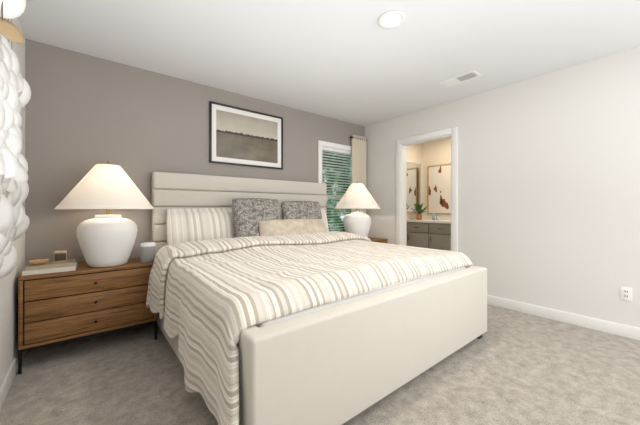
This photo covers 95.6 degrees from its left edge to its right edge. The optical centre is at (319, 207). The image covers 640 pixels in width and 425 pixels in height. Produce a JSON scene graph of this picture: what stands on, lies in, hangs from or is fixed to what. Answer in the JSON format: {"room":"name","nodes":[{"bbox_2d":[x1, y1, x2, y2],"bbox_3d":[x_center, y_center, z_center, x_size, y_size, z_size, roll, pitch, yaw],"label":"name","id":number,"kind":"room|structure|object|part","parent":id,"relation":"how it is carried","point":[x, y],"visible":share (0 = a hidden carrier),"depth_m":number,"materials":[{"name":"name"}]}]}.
{"room":"bedroom","nodes":[
{"label":"bedroom","id":0,"kind":"room"},
{"bbox_2d":[0,17,24,385],"bbox_3d":[-0.721,-0.120,0.208,0.120,2.440,5.270,0,0,-39],"label":"wall","id":1,"kind":"structure","parent":0,"point":[8,317],"depth_m":1.89,"materials":[{"name":"white paint"}]},
{"bbox_2d":[0,351,24,410],"bbox_3d":[-0.702,1.048,0.291,0.014,0.105,5.136,0,0,-39],"label":"baseboard","id":2,"kind":"structure","parent":1,"relation":"attached to","point":[6,384],"depth_m":1.75,"materials":[{"name":"white"}]},
{"bbox_2d":[0,0,38,277],"bbox_3d":[-1.566,-0.476,1.422,0.213,1.723,0.979,0,0,-39],"label":"art","id":3,"kind":"object","parent":1,"relation":"attached to","point":[15,93],"visible":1,"depth_m":1.46,"materials":[{"name":"white fabric"}]},
{"bbox_2d":[25,39,422,268],"bbox_3d":[-0.222,-0.120,4.059,5.740,2.440,0.150,0,0,-39],"label":"wall","id":4,"kind":"structure","parent":0,"point":[85,114],"depth_m":2.68,"materials":[{"name":"grey paint"}]},
{"bbox_2d":[209,101,282,169],"bbox_3d":[-0.848,-0.835,3.473,0.930,0.670,0.030,0,0,-39],"label":"framed artwork","id":5,"kind":"object","parent":4,"relation":"attached to","point":[242,137],"visible":0.98,"depth_m":3.44,"materials":[{"name":"black"}]},
{"bbox_2d":[216,109,277,163],"bbox_3d":[-0.849,-0.835,3.475,0.784,0.524,0.002,0,0,-39],"label":"print","id":6,"kind":"object","parent":5,"relation":"attached to","point":[241,137],"depth_m":3.45},
{"bbox_2d":[318,140,351,211],"bbox_3d":[0.287,-0.165,4.478,0.900,1.610,0.138,0,0,-39],"label":"window","id":7,"kind":"structure","parent":4,"relation":"in","point":[332,145],"depth_m":4.26,"materials":[{"name":"white wood"}]},
{"bbox_3d":[0.282,-0.175,4.485,0.760,1.450,0.120,0,0,-39],"label":"window frame sash","id":8,"kind":"part","parent":7,"relation":"part of","materials":[{"name":"white"}]},
{"bbox_2d":[322,147,351,231],"bbox_3d":[0.297,-0.193,4.466,0.732,1.387,0.054,0,0,-39],"label":"window blinds","id":9,"kind":"object","parent":7,"relation":"attached to","point":[336,151],"visible":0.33,"depth_m":4.42,"materials":[{"name":"white"}]},
{"bbox_2d":[350,135,366,213],"bbox_3d":[0.609,-0.030,4.616,0.383,2.230,0.087,0,0,-39],"label":"curtain","id":10,"kind":"object","parent":4,"relation":"attached to","point":[358,158],"visible":0.48,"depth_m":4.60,"materials":[{"name":"beige fabric"}]},
{"bbox_2d":[407,160,421,211],"bbox_3d":[1.589,-0.410,5.414,1.080,0.980,0.020,0,0,-39],"label":"mirror glass","id":11,"kind":"object","parent":4,"relation":"attached to","point":[414,181],"visible":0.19,"depth_m":5.58,"materials":[{"name":"white"}]},
{"bbox_2d":[0,304,639,424],"bbox_3d":[0.823,1.125,1.534,4.190,0.050,5.390,0,0,-39],"label":"floor","id":12,"kind":"structure","parent":0,"point":[510,367],"depth_m":1.81,"materials":[{"name":"grey carpet"}]},
{"bbox_2d":[18,257,156,374],"bbox_3d":[-1.800,0.780,2.321,0.810,0.640,0.436,0,0,-39],"label":"nightstand","id":13,"kind":"object","parent":12,"relation":"on","point":[83,300],"visible":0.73,"depth_m":2.11,"materials":[{"name":"brown wood"}]},
{"bbox_2d":[22,259,77,275],"bbox_3d":[-1.969,0.432,2.134,0.278,0.054,0.221,0,0,-36],"label":"books","id":14,"kind":"object","parent":13,"relation":"on","point":[53,267],"visible":1,"depth_m":2.06,"materials":[{"name":"beige paper"}]},
{"bbox_2d":[29,259,48,264],"bbox_3d":[-2.015,0.389,2.081,0.108,0.030,0.108,0,0,-39],"label":"bowl","id":15,"kind":"object","parent":14,"relation":"on","point":[38,262],"visible":1,"depth_m":2.06,"materials":[{"name":"brown wood"}]},
{"bbox_2d":[54,250,66,262],"bbox_3d":[-1.961,0.363,2.194,0.070,0.082,0.072,0,0,-39],"label":"candle","id":16,"kind":"object","parent":14,"relation":"on","point":[60,255],"visible":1,"depth_m":2.17,"materials":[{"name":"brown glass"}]},
{"bbox_3d":[-1.681,0.700,2.173,0.752,0.422,0.019,0,0,-39],"label":"drawer","id":17,"kind":"part","parent":13,"relation":"part of","materials":[{"name":"brown wood"}]},
{"bbox_3d":[-1.669,0.700,2.159,0.020,0.306,0.018,0,0,-39],"label":"knob","id":18,"kind":"part","parent":13,"relation":"part of","materials":[{"name":"black metal"}]},
{"bbox_2d":[54,161,153,267],"bbox_3d":[-1.714,0.039,2.350,0.650,0.840,0.650,0,0,-39],"label":"lamp","id":19,"kind":"object","parent":13,"relation":"on","point":[108,240],"visible":1,"depth_m":2.21,"materials":[{"name":"white ceramic"}]},
{"bbox_3d":[-1.714,-0.169,2.350,0.650,0.355,0.650,0,0,-39],"label":"lamp shade","id":20,"kind":"part","parent":19,"relation":"part of","materials":[{"name":"white fabric"}]},
{"bbox_3d":[-1.714,-0.162,2.350,0.040,0.438,0.040,0,0,-39],"label":"stem","id":21,"kind":"part","parent":19,"relation":"part of","materials":[{"name":"gold metal"}]},
{"bbox_2d":[140,242,155,262],"bbox_3d":[-1.467,0.378,2.473,0.112,0.162,0.112,0,0,-39],"label":"speaker","id":22,"kind":"object","parent":13,"relation":"on","point":[147,252],"visible":0.92,"depth_m":2.43},
{"bbox_2d":[146,171,486,424],"bbox_3d":[-0.112,0.375,2.643,2.396,1.450,2.210,0,0,-39],"label":"bed","id":23,"kind":"object","parent":12,"relation":"on","point":[272,302],"visible":0.98,"depth_m":1.72,"materials":[{"name":"fabric"}]},
{"bbox_2d":[232,198,284,252],"bbox_3d":[-0.652,0.175,3.119,0.600,0.600,0.198,0,-13,-41],"label":"pillow","id":24,"kind":"object","parent":23,"relation":"on","point":[248,215],"depth_m":3.00,"materials":[{"name":"grey fabric"}]},
{"bbox_2d":[281,200,324,247],"bbox_3d":[-0.199,0.186,3.489,0.580,0.580,0.199,0,-13,-37],"label":"pillow","id":25,"kind":"object","parent":23,"relation":"on","point":[290,209],"depth_m":3.42,"materials":[{"name":"grey fabric"}]},
{"bbox_3d":[-0.077,0.780,2.607,2.168,0.549,2.110,0,0,-39],"label":"frame","id":26,"kind":"part","parent":23,"relation":"part of","materials":[{"name":"fabric"}]},
{"bbox_2d":[368,237,387,242],"bbox_3d":[0.571,0.780,4.239,0.810,0.640,0.436,0,0,-39],"label":"nightstand","id":27,"kind":"object","parent":12,"relation":"on","point":[379,240],"visible":0.02,"depth_m":4.26,"materials":[{"name":"brown wood"}]},
{"bbox_2d":[334,181,379,236],"bbox_3d":[0.527,0.039,4.118,0.650,0.840,0.650,0,0,-39],"label":"lamp","id":28,"kind":"object","parent":27,"relation":"on","point":[357,196],"visible":0.9,"depth_m":3.95,"materials":[{"name":"white ceramic"}]},
{"bbox_3d":[0.527,-0.162,4.118,0.040,0.438,0.040,0,0,-39],"label":"stem","id":29,"kind":"part","parent":28,"relation":"part of","materials":[{"name":"gold metal"}]},
{"bbox_3d":[0.527,-0.169,4.118,0.650,0.355,0.650,0,0,-39],"label":"lamp shade","id":30,"kind":"part","parent":28,"relation":"part of","materials":[{"name":"white fabric"}]},
{"bbox_2d":[18,0,639,126],"bbox_3d":[1.472,-1.390,2.059,5.860,0.100,5.390,0,0,-39],"label":"ceiling","id":31,"kind":"structure","parent":0,"point":[352,61],"depth_m":2.35,"materials":[{"name":"white paint"}]},
{"bbox_2d":[378,10,405,28],"bbox_3d":[0.509,-1.334,2.058,0.196,0.008,0.196,0,0,-39],"label":"recessed light","id":32,"kind":"object","parent":31,"relation":"in","point":[382,24],"depth_m":2.06,"materials":[{"name":"white plastic"}]},
{"bbox_3d":[0.509,-1.336,2.058,0.120,0.001,0.120,0,0,-39],"label":"recessed ceiling light lens","id":33,"kind":"part","parent":32,"relation":"part of","materials":[{"name":"white plastic"}]},
{"bbox_2d":[439,70,480,86],"bbox_3d":[1.449,-1.336,3.011,0.170,0.008,0.360,0,0,-39],"label":"ceiling vent","id":34,"kind":"object","parent":31,"relation":"in","point":[451,82],"depth_m":3.00,"materials":[{"name":"white metal"}]},
{"bbox_3d":[1.449,-1.339,3.011,0.130,0.001,0.320,0,0,-39],"label":"ceiling vent dark","id":35,"kind":"part","parent":34,"relation":"part of","materials":[{"name":"grey metal"}]},
{"bbox_2d":[423,138,450,213],"bbox_3d":[2.739,-0.120,5.058,0.120,2.440,2.260,0,0,-39],"label":"wall","id":36,"kind":"structure","parent":0,"point":[437,152],"depth_m":5.63,"materials":[{"name":"beige paint"}]},
{"bbox_2d":[423,214,450,217],"bbox_3d":[2.483,0.170,5.261,0.020,0.100,1.379,0,0,-39],"label":"backsplash","id":37,"kind":"structure","parent":36,"relation":"attached to","point":[424,215],"depth_m":5.52,"materials":[{"name":"beige stone"}]},
{"bbox_2d":[427,163,450,213],"bbox_3d":[2.282,-0.352,5.473,0.025,0.935,0.540,0,0,-39],"label":"art","id":38,"kind":"object","parent":36,"relation":"attached to","point":[438,189],"visible":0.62,"depth_m":5.50,"materials":[{"name":"beige paper"}]},
{"bbox_2d":[365,47,639,327],"bbox_3d":[2.443,-0.120,2.767,0.120,2.440,5.270,0,0,-39],"label":"wall","id":39,"kind":"structure","parent":0,"point":[548,190],"depth_m":2.88,"materials":[{"name":"white paint"}]},
{"bbox_2d":[396,127,457,251],"bbox_3d":[1.458,0.048,3.971,0.138,2.105,0.910,0,0,-39],"label":"door frame","id":40,"kind":"structure","parent":39,"relation":"attached to","point":[453,131],"depth_m":4.08,"materials":[{"name":"white wood"}]},
{"bbox_2d":[487,295,639,340],"bbox_3d":[2.358,1.048,2.767,0.014,0.105,5.136,0,0,-39],"label":"baseboard","id":41,"kind":"structure","parent":39,"relation":"attached to","point":[623,330],"depth_m":2.75,"materials":[{"name":"white"}]},
{"bbox_2d":[620,286,631,300],"bbox_3d":[2.605,0.730,2.467,0.004,0.114,0.070,0,0,-39],"label":"electrical outlet plate","id":42,"kind":"object","parent":39,"relation":"attached to","point":[624,294],"visible":1,"depth_m":2.47,"materials":[{"name":"white plastic"}]},
{"bbox_3d":[2.136,1.125,4.570,1.670,0.050,2.260,0,0,-39],"label":"floor","id":43,"kind":"structure","parent":0,"visible":0},
{"bbox_2d":[407,222,450,250],"bbox_3d":[2.261,0.680,5.088,0.582,0.840,1.369,0,0,-39],"label":"bathroom vanity","id":44,"kind":"object","parent":43,"relation":"on","point":[426,231],"depth_m":5.08,"materials":[{"name":"grey wood"}]},
{"bbox_2d":[407,218,450,221],"bbox_3d":[2.265,0.240,5.085,0.579,0.040,1.379,0,0,-39],"label":"countertop","id":45,"kind":"structure","parent":44,"relation":"on","point":[423,219],"depth_m":5.28,"materials":[{"name":"white stone"}]},
{"bbox_2d":[411,203,428,219],"bbox_3d":[1.854,0.048,5.375,0.237,0.341,0.354,0,0,-39],"label":"plant","id":46,"kind":"object","parent":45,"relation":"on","point":[418,209],"visible":1,"depth_m":5.35,"materials":[{"name":"green plant"}]},
{"label":"outside","id":47,"kind":"structure","parent":0,"visible":0},
{"bbox_2d":[322,151,350,231],"bbox_3d":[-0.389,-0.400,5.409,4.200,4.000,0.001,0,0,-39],"label":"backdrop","id":48,"kind":"structure","parent":47,"point":[334,224],"depth_m":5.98,"materials":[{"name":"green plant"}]}
]}

